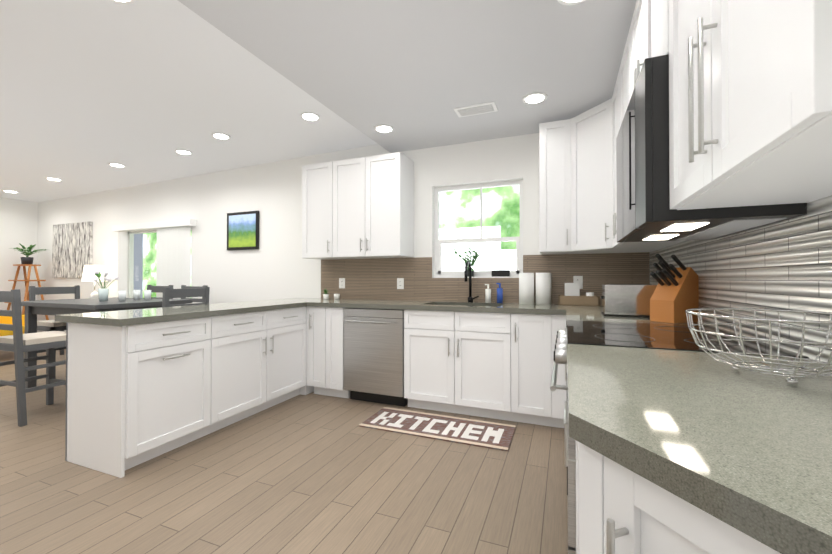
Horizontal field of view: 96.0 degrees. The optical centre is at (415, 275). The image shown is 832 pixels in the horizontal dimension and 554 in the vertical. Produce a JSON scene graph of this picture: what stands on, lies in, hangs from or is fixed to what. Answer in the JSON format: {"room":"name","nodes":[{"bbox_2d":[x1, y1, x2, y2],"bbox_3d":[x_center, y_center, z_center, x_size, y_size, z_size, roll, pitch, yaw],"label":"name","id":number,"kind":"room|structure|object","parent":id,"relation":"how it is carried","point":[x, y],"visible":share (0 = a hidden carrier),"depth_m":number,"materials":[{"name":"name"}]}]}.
{"room":"kitchen","nodes":[
{"label":"kitchen","id":0,"kind":"room"},
{"bbox_2d":[0,197,37,311],"bbox_3d":[-7.935,-0.228,3.499,0.150,2.800,6.650,0,0,22],"label":"wall","id":1,"kind":"structure","parent":0,"point":[18,222],"depth_m":6.30,"materials":[{"name":"white paint"}]},
{"bbox_2d":[0,349,567,553],"bbox_3d":[-3.544,1.208,1.809,9.550,0.100,6.800,0,0,22],"label":"floor","id":2,"kind":"structure","parent":0,"point":[311,473],"depth_m":2.02,"materials":[{"name":"brown wood"}]},
{"bbox_2d":[0,315,24,335],"bbox_3d":[-6.103,0.727,5.200,0.806,0.918,0.780,0,0,-13],"label":"armchair","id":3,"kind":"object","parent":2,"relation":"on","point":[5,319],"visible":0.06,"depth_m":5.50,"materials":[{"name":"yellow fabric"}]},
{"bbox_2d":[4,264,48,319],"bbox_3d":[-6.369,0.508,6.124,0.631,1.375,0.471,0,0,22],"label":"plant stand","id":4,"kind":"object","parent":2,"relation":"on","point":[26,280],"visible":0.52,"depth_m":6.09,"materials":[{"name":"brown wood"}]},
{"bbox_2d":[14,244,45,263],"bbox_3d":[-6.344,-0.347,6.188,0.524,0.336,0.401,0,0,22],"label":"potted plant","id":5,"kind":"object","parent":4,"relation":"on","point":[27,259],"visible":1,"depth_m":6.11,"materials":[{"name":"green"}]},
{"bbox_2d":[0,289,65,426],"bbox_3d":[-3.199,0.640,3.142,0.476,1.060,0.483,0,0,22],"label":"chair","id":6,"kind":"object","parent":2,"relation":"on","point":[18,343],"visible":0.75,"depth_m":2.95,"materials":[{"name":"grey wood"}]},
{"bbox_2d":[29,285,79,378],"bbox_3d":[-4.057,0.649,4.335,0.468,1.060,0.460,0,0,22],"label":"chair","id":7,"kind":"object","parent":2,"relation":"on","point":[48,325],"visible":0.21,"depth_m":4.23,"materials":[{"name":"grey wood"}]},
{"bbox_2d":[21,297,191,388],"bbox_3d":[-3.273,0.721,3.967,1.350,0.910,0.920,0,0,22],"label":"dining table","id":8,"kind":"object","parent":2,"relation":"on","point":[33,309],"visible":0.5,"depth_m":3.76,"materials":[{"name":"grey wood"}]},
{"bbox_2d":[93,270,118,300],"bbox_3d":[-3.228,0.105,3.858,0.215,0.318,0.192,0,0,22],"label":"vase","id":9,"kind":"object","parent":8,"relation":"on","point":[103,293],"visible":1,"depth_m":3.85,"materials":[{"name":"white ceramic"}]},
{"bbox_2d":[118,290,125,300],"bbox_3d":[-3.021,0.209,3.848,0.066,0.109,0.066,0,0,7],"label":"glass","id":10,"kind":"object","parent":8,"relation":"on","point":[121,294],"depth_m":3.83,"materials":[{"name":"white"}]},
{"bbox_2d":[133,290,140,299],"bbox_3d":[-3.080,0.212,4.131,0.066,0.109,0.066,0,0,7],"label":"glass","id":11,"kind":"object","parent":8,"relation":"on","point":[136,295],"depth_m":4.11,"materials":[{"name":"white"}]},
{"bbox_2d":[144,290,150,299],"bbox_3d":[-2.893,0.211,4.034,0.066,0.109,0.066,0,0,7],"label":"glass","id":12,"kind":"object","parent":8,"relation":"on","point":[147,293],"depth_m":4.01,"materials":[{"name":"white"}]},
{"bbox_2d":[65,316,220,477],"bbox_3d":[-1.821,0.728,2.538,0.570,0.872,0.627,0,0,22],"label":"base cabinet","id":13,"kind":"object","parent":2,"relation":"on","point":[138,394],"depth_m":2.30,"materials":[{"name":"white wood"}]},
{"bbox_2d":[55,298,306,325],"bbox_3d":[-1.660,0.273,2.974,0.645,0.040,1.620,0,0,22],"label":"countertop","id":14,"kind":"structure","parent":13,"relation":"on","point":[165,314],"depth_m":2.55,"materials":[{"name":"stone"}]},
{"bbox_2d":[147,285,172,298],"bbox_3d":[-3.449,0.652,4.726,0.460,1.060,0.468,0,0,22],"label":"chair","id":15,"kind":"object","parent":2,"relation":"on","point":[159,289],"visible":0.17,"depth_m":4.92,"materials":[{"name":"grey"}]},
{"bbox_2d":[162,287,209,306],"bbox_3d":[-2.434,0.644,3.739,0.468,1.060,0.460,0,0,22],"label":"chair","id":16,"kind":"object","parent":2,"relation":"on","point":[168,293],"visible":0.15,"depth_m":3.63,"materials":[{"name":"grey"}]},
{"bbox_2d":[181,285,207,302],"bbox_3d":[-2.872,0.650,4.495,0.460,1.060,0.468,0,-1,26],"label":"chair","id":17,"kind":"object","parent":2,"relation":"on","point":[192,299],"visible":0.12,"depth_m":4.67,"materials":[{"name":"grey"}]},
{"bbox_2d":[221,306,308,427],"bbox_3d":[-1.528,0.733,3.242,0.550,0.872,1.128,0,0,22],"label":"base cabinet","id":18,"kind":"object","parent":2,"relation":"on","point":[264,353],"depth_m":3.12,"materials":[{"name":"white wood"}]},
{"bbox_2d":[309,386,313,392],"bbox_3d":[-1.217,0.740,4.019,0.550,0.872,0.663,0,0,22],"label":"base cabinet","id":19,"kind":"object","parent":2,"relation":"on","point":[311,388],"depth_m":3.75,"materials":[{"name":"white"}]},
{"bbox_2d":[307,306,330,395],"bbox_3d":[-0.820,0.739,3.881,0.278,0.872,0.625,0,0,22],"label":"base cabinet","id":20,"kind":"object","parent":2,"relation":"on","point":[318,318],"depth_m":3.60,"materials":[{"name":"white wood"}]},
{"bbox_2d":[331,307,349,397],"bbox_3d":[-0.680,0.738,3.825,0.255,0.872,0.625,0,0,22],"label":"base cabinet","id":21,"kind":"object","parent":2,"relation":"on","point":[337,313],"depth_m":3.53,"materials":[{"name":"white wood"}]},
{"bbox_2d":[343,308,407,406],"bbox_3d":[-0.292,0.739,3.623,0.606,0.868,0.641,0,0,22],"label":"dishwasher","id":22,"kind":"object","parent":2,"relation":"on","point":[373,368],"visible":0.79,"depth_m":3.36,"materials":[{"name":"silver metal"}]},
{"bbox_2d":[359,407,515,450],"bbox_3d":[0.163,1.161,2.889,1.130,0.010,0.440,0,0,22],"label":"kitchen rug","id":23,"kind":"object","parent":2,"relation":"on","point":[490,435],"visible":1,"depth_m":2.85,"materials":[{"name":"brown fabric"}]},
{"bbox_2d":[404,326,510,420],"bbox_3d":[0.432,0.861,3.378,0.913,0.620,0.625,0,0,22],"label":"base cabinet","id":24,"kind":"object","parent":2,"relation":"on","point":[491,365],"depth_m":3.08,"materials":[{"name":"white wood"}]},
{"bbox_2d":[499,313,554,426],"bbox_3d":[0.968,0.733,3.165,0.358,0.872,0.625,0,0,22],"label":"base cabinet","id":25,"kind":"object","parent":2,"relation":"on","point":[531,337],"depth_m":2.88,"materials":[{"name":"white wood"}]},
{"bbox_2d":[291,298,601,314],"bbox_3d":[0.140,0.375,3.475,3.616,0.237,0.651,0,0,22],"label":"countertop","id":26,"kind":"structure","parent":25,"relation":"on","point":[493,307],"depth_m":3.30,"materials":[{"name":"stone"}]},
{"bbox_2d":[323,288,328,298],"bbox_3d":[-0.998,0.198,4.141,0.075,0.126,0.070,0,0,22],"label":"succulent plant","id":27,"kind":"object","parent":26,"relation":"on","point":[325,295],"visible":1,"depth_m":4.12,"materials":[{"name":"green plant"}]},
{"bbox_2d":[464,261,478,301],"bbox_3d":[0.523,0.058,3.525,0.114,0.397,0.210,0,0,22],"label":"faucet","id":28,"kind":"object","parent":26,"relation":"on","point":[470,297],"visible":1,"depth_m":3.59,"materials":[{"name":"black metal"}]},
{"bbox_2d":[485,284,490,302],"bbox_3d":[0.681,0.168,3.529,0.054,0.176,0.054,0,0,-23],"label":"soap bottle","id":29,"kind":"object","parent":26,"relation":"on","point":[487,291],"depth_m":3.51,"materials":[{"name":"white plastic"}]},
{"bbox_2d":[496,283,502,302],"bbox_3d":[0.779,0.163,3.479,0.054,0.186,0.054,0,0,-23],"label":"soap bottle","id":30,"kind":"object","parent":26,"relation":"on","point":[499,295],"depth_m":3.46,"materials":[{"name":"blue plastic"}]},
{"bbox_2d":[519,272,550,304],"bbox_3d":[1.065,0.114,3.354,0.277,0.281,0.132,0,0,22],"label":"paper towels","id":31,"kind":"object","parent":26,"relation":"on","point":[543,288],"visible":1,"depth_m":3.31,"materials":[{"name":"white paper"}]},
{"bbox_2d":[558,283,599,305],"bbox_3d":[1.390,0.159,3.202,0.320,0.190,0.140,0,0,22],"label":"basket tray","id":32,"kind":"object","parent":26,"relation":"on","point":[572,296],"visible":1,"depth_m":3.16,"materials":[{"name":"beige wood"}]},
{"bbox_2d":[565,328,566,380],"bbox_3d":[1.257,0.726,2.261,0.660,0.873,0.778,0,0,22],"label":"base cabinet","id":33,"kind":"object","parent":2,"relation":"on","point":[565,365],"visible":0.04,"depth_m":2.34,"materials":[{"name":"white wood"}]},
{"bbox_2d":[563,306,708,327],"bbox_3d":[1.255,0.268,2.263,0.644,0.040,0.773,0,0,22],"label":"countertop","id":34,"kind":"structure","parent":33,"relation":"on","point":[577,313],"depth_m":2.20,"materials":[{"name":"stone"}]},
{"bbox_2d":[601,284,656,317],"bbox_3d":[1.303,0.150,2.300,0.300,0.192,0.180,0,0,22],"label":"toaster","id":35,"kind":"object","parent":34,"relation":"on","point":[625,300],"visible":0.88,"depth_m":2.23,"materials":[{"name":"silver metal"}]},
{"bbox_2d":[650,254,698,323],"bbox_3d":[1.363,0.063,1.984,0.282,0.361,0.126,0,0,-23],"label":"knife block","id":36,"kind":"object","parent":34,"relation":"on","point":[674,297],"visible":1,"depth_m":1.94,"materials":[{"name":"brown wood"}]},
{"bbox_2d":[568,421,780,553],"bbox_3d":[0.461,0.709,0.237,0.636,0.872,0.711,0,0,22],"label":"base cabinet","id":37,"kind":"object","parent":2,"relation":"on","point":[620,509],"depth_m":0.54,"materials":[{"name":"white wood"}]},
{"bbox_2d":[566,344,831,553],"bbox_3d":[0.557,0.253,0.519,0.644,0.040,1.456,0,0,22],"label":"countertop","id":38,"kind":"structure","parent":37,"relation":"on","point":[748,453],"depth_m":0.57,"materials":[{"name":"stone"}]},
{"bbox_2d":[685,308,831,385],"bbox_3d":[0.822,0.161,0.855,0.336,0.148,0.336,0,0,22],"label":"wire basket","id":39,"kind":"object","parent":38,"relation":"on","point":[791,380],"visible":1,"depth_m":0.86,"materials":[{"name":"silver metal"}]},
{"bbox_2d":[550,320,808,553],"bbox_3d":[0.945,0.696,1.556,0.706,0.920,0.760,0,0,22],"label":"range","id":40,"kind":"object","parent":2,"relation":"on","point":[650,336],"visible":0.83,"depth_m":1.39,"materials":[{"name":"black glass"}]},
{"bbox_3d":[-4.965,0.819,5.646,0.700,0.740,0.360,0,0,22],"label":"console table","id":41,"kind":"object","parent":2,"relation":"on","visible":0},
{"bbox_2d":[81,265,106,297],"bbox_3d":[-4.789,0.148,5.580,0.300,0.599,0.300,0,0,22],"label":"table lamp","id":42,"kind":"object","parent":41,"relation":"on","point":[88,275],"visible":0.6,"depth_m":5.47,"materials":[{"name":"white fabric"}]},
{"bbox_2d":[37,133,541,331],"bbox_3d":[-2.307,-0.217,4.907,9.550,2.800,0.150,0,0,22],"label":"wall","id":43,"kind":"structure","parent":0,"point":[275,265],"depth_m":4.69,"materials":[{"name":"white paint"}]},
{"bbox_2d":[52,221,92,277],"bbox_3d":[-5.652,-0.412,6.147,1.060,0.890,0.032,0,0,22],"label":"canvas art","id":44,"kind":"object","parent":43,"relation":"attached to","point":[72,249],"visible":0.86,"depth_m":6.12},
{"bbox_2d":[112,219,196,231],"bbox_3d":[-3.784,-0.713,5.367,1.670,0.090,0.098,0,0,22],"label":"valance","id":45,"kind":"object","parent":43,"relation":"attached to","point":[158,225],"visible":0.93,"depth_m":5.27,"materials":[{"name":"white fabric"}]},
{"bbox_2d":[127,227,191,303],"bbox_3d":[-3.733,0.248,5.485,1.470,1.880,0.070,0,0,22],"label":"sliding door","id":46,"kind":"structure","parent":43,"relation":"in","point":[130,277],"depth_m":5.73,"materials":[{"name":"white"}]},
{"bbox_2d":[118,227,190,303],"bbox_3d":[-3.779,0.247,5.369,1.475,1.820,0.060,0,0,22],"label":"vertical blinds","id":47,"kind":"object","parent":46,"relation":"attached to","point":[173,265],"visible":0.4,"depth_m":5.22,"materials":[{"name":"white fabric"}]},
{"bbox_2d":[227,211,258,249],"bbox_3d":[-2.207,-0.568,4.770,0.520,0.480,0.030,0,0,22],"label":"picture frame","id":48,"kind":"object","parent":43,"relation":"attached to","point":[242,230],"visible":0.93,"depth_m":4.75,"materials":[{"name":"black plastic"}]},
{"bbox_2d":[302,152,413,259],"bbox_3d":[-0.630,-0.686,3.949,1.160,1.000,0.382,0,0,22],"label":"upper cabinet","id":49,"kind":"object","parent":43,"relation":"attached to","point":[359,208],"visible":1,"depth_m":3.79,"materials":[{"name":"white wood"}]},
{"bbox_2d":[433,180,522,277],"bbox_3d":[0.607,-0.446,3.727,0.900,0.940,0.118,0,0,22],"label":"window","id":50,"kind":"structure","parent":43,"relation":"in","point":[439,273],"depth_m":3.74,"materials":[{"name":"white"}]},
{"bbox_2d":[452,245,483,276],"bbox_3d":[0.510,-0.145,3.670,0.344,0.310,0.199,0,0,22],"label":"potted plant","id":51,"kind":"object","parent":50,"relation":"on","point":[475,257],"visible":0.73,"depth_m":3.69,"materials":[{"name":"green plant"}]},
{"bbox_2d":[492,270,509,276],"bbox_3d":[0.818,-0.021,3.619,0.170,0.062,0.025,0,0,22],"label":"sign","id":52,"kind":"object","parent":50,"relation":"on","point":[500,273],"visible":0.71,"depth_m":3.60,"materials":[{"name":"black plastic"}]},
{"bbox_2d":[321,252,649,304],"bbox_3d":[0.423,0.035,3.724,3.277,0.447,0.011,0,0,22],"label":"backsplash","id":53,"kind":"structure","parent":43,"relation":"attached to","point":[374,279],"depth_m":3.71,"materials":[{"name":"brown tile"}]},
{"bbox_2d":[339,278,344,287],"bbox_3d":[-0.833,0.088,4.215,0.075,0.115,0.008,0,0,22],"label":"electrical outlet","id":54,"kind":"object","parent":53,"relation":"attached to","point":[341,282],"visible":1,"depth_m":4.21,"materials":[{"name":"white plastic"}]},
{"bbox_2d":[397,278,403,288],"bbox_3d":[-0.165,0.086,3.947,0.075,0.115,0.008,0,0,22],"label":"electrical outlet","id":55,"kind":"object","parent":53,"relation":"attached to","point":[400,283],"visible":1,"depth_m":3.94,"materials":[{"name":"white plastic"}]},
{"bbox_2d":[573,276,582,288],"bbox_3d":[1.432,0.060,3.308,0.075,0.115,0.008,0,0,22],"label":"electrical outlet","id":56,"kind":"object","parent":53,"relation":"attached to","point":[577,279],"visible":0.6,"depth_m":3.30,"materials":[{"name":"white plastic"}]},
{"bbox_2d":[539,120,578,254],"bbox_3d":[1.220,-0.731,3.209,0.295,1.078,0.382,0,0,22],"label":"upper cabinet","id":57,"kind":"object","parent":43,"relation":"attached to","point":[550,133],"depth_m":3.09,"materials":[{"name":"white wood"}]},
{"bbox_2d":[563,103,661,253],"bbox_3d":[1.521,-0.734,2.935,0.667,1.078,0.667,0,0,22],"label":"upper cabinet","id":58,"kind":"object","parent":43,"relation":"attached to","point":[585,134],"depth_m":2.91,"materials":[{"name":"white wood"}]},
{"bbox_2d":[0,0,636,202],"bbox_3d":[-3.544,-1.478,1.831,9.550,0.328,6.800,0,0,22],"label":"ceiling","id":59,"kind":"structure","parent":0,"point":[140,90],"depth_m":2.60,"materials":[{"name":"grey paint"}]},
{"bbox_2d":[2,190,18,192],"bbox_3d":[-6.248,-1.293,5.767,0.176,0.008,0.176,0,0,22],"label":"recessed light","id":60,"kind":"object","parent":59,"relation":"in","point":[10,191],"visible":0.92,"depth_m":5.75,"materials":[{"name":"white"}]},
{"bbox_2d":[45,177,62,180],"bbox_3d":[-4.986,-1.325,5.154,0.176,0.008,0.176,0,0,22],"label":"recessed light","id":61,"kind":"object","parent":59,"relation":"in","point":[53,179],"visible":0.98,"depth_m":5.15,"materials":[{"name":"white"}]},
{"bbox_2d":[108,163,125,167],"bbox_3d":[-3.684,-1.358,4.612,0.176,0.008,0.176,0,0,22],"label":"recessed light","id":62,"kind":"object","parent":59,"relation":"in","point":[117,165],"visible":0.98,"depth_m":4.61,"materials":[{"name":"white"}]},
{"bbox_2d":[111,0,134,4],"bbox_3d":[-1.530,-1.439,1.896,0.176,0.008,0.176,0,0,22],"label":"recessed light","id":63,"kind":"object","parent":59,"relation":"in","point":[127,2],"visible":1,"depth_m":1.96,"materials":[{"name":"white"}]},
{"bbox_2d":[174,149,192,154],"bbox_3d":[-2.610,-1.384,4.203,0.176,0.008,0.176,0,0,22],"label":"recessed light","id":64,"kind":"object","parent":59,"relation":"in","point":[182,152],"visible":1,"depth_m":4.20,"materials":[{"name":"white"}]},
{"bbox_2d":[211,133,230,139],"bbox_3d":[-1.964,-1.402,3.772,0.176,0.008,0.176,0,0,22],"label":"recessed light","id":65,"kind":"object","parent":59,"relation":"in","point":[222,136],"visible":1,"depth_m":3.77,"materials":[{"name":"white"}]},
{"bbox_2d":[300,112,319,120],"bbox_3d":[-0.952,-1.427,3.367,0.176,0.008,0.176,0,0,22],"label":"recessed light","id":66,"kind":"object","parent":59,"relation":"in","point":[309,116],"visible":0.98,"depth_m":3.35,"materials":[{"name":"white"}]},
{"bbox_2d":[374,125,393,132],"bbox_3d":[-0.287,-1.315,3.358,0.176,0.008,0.176,0,0,22],"label":"recessed light","id":67,"kind":"object","parent":59,"relation":"in","point":[384,128],"visible":1,"depth_m":3.34,"materials":[{"name":"white plastic"}]},
{"bbox_2d":[454,102,497,116],"bbox_3d":[0.476,-1.317,2.977,0.320,0.008,0.160,0,0,22],"label":"ceiling vent","id":68,"kind":"object","parent":59,"relation":"in","point":[488,107],"visible":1,"depth_m":2.96,"materials":[{"name":"white metal"}]},
{"bbox_2d":[523,92,546,103],"bbox_3d":[0.886,-1.319,2.791,0.176,0.008,0.176,0,0,22],"label":"recessed light","id":69,"kind":"object","parent":59,"relation":"in","point":[536,98],"visible":1,"depth_m":2.78,"materials":[{"name":"white plastic"}]},
{"bbox_2d":[557,0,585,4],"bbox_3d":[0.749,-1.327,1.748,0.176,0.008,0.176,0,0,22],"label":"recessed light","id":70,"kind":"object","parent":59,"relation":"in","point":[569,2],"visible":1,"depth_m":1.81,"materials":[{"name":"white"}]},
{"bbox_3d":[0.791,-0.256,0.004,0.150,2.800,6.650,0,0,22],"label":"wall","id":71,"kind":"structure","parent":0,"visible":0},
{"bbox_2d":[603,72,674,247],"bbox_3d":[1.471,-0.738,2.427,0.382,1.078,0.513,0,0,22],"label":"upper cabinet","id":72,"kind":"object","parent":71,"relation":"attached to","point":[611,106],"depth_m":2.65,"materials":[{"name":"white wood"}]},
{"bbox_2d":[631,0,662,95],"bbox_3d":[1.118,-1.002,1.501,0.347,0.565,0.756,0,0,22],"label":"upper cabinet","id":73,"kind":"object","parent":71,"relation":"attached to","point":[647,19],"depth_m":1.54,"materials":[{"name":"white wood"}]},
{"bbox_2d":[616,54,806,241],"bbox_3d":[1.079,-0.442,1.511,0.426,0.544,0.756,0,0,22],"label":"microwave","id":74,"kind":"object","parent":73,"relation":"attached to","point":[645,213],"visible":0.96,"depth_m":1.23,"materials":[{"name":"black plastic"}]},
{"bbox_2d":[615,25,686,247],"bbox_3d":[1.336,-0.741,2.043,0.347,1.078,0.533,0,0,22],"label":"upper cabinet","id":75,"kind":"object","parent":71,"relation":"attached to","point":[625,66],"depth_m":2.19,"materials":[{"name":"white wood"}]},
{"bbox_2d":[650,195,831,365],"bbox_3d":[1.187,0.015,1.209,0.011,0.447,4.087,0,0,22],"label":"backsplash","id":76,"kind":"structure","parent":71,"relation":"attached to","point":[785,264],"depth_m":1.26,"materials":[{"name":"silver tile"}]},
{"bbox_2d":[663,0,831,209],"bbox_3d":[0.846,-0.762,0.819,0.347,1.100,0.822,0,0,22],"label":"upper cabinet","id":77,"kind":"object","parent":71,"relation":"attached to","point":[750,102],"depth_m":0.76,"materials":[{"name":"white wood"}]},
{"label":"outside","id":78,"kind":"structure","parent":0,"visible":0},
{"bbox_2d":[143,185,519,296],"bbox_3d":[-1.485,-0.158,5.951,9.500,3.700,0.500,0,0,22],"label":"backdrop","id":79,"kind":"structure","parent":78,"point":[498,218],"depth_m":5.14,"materials":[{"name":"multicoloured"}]}
]}

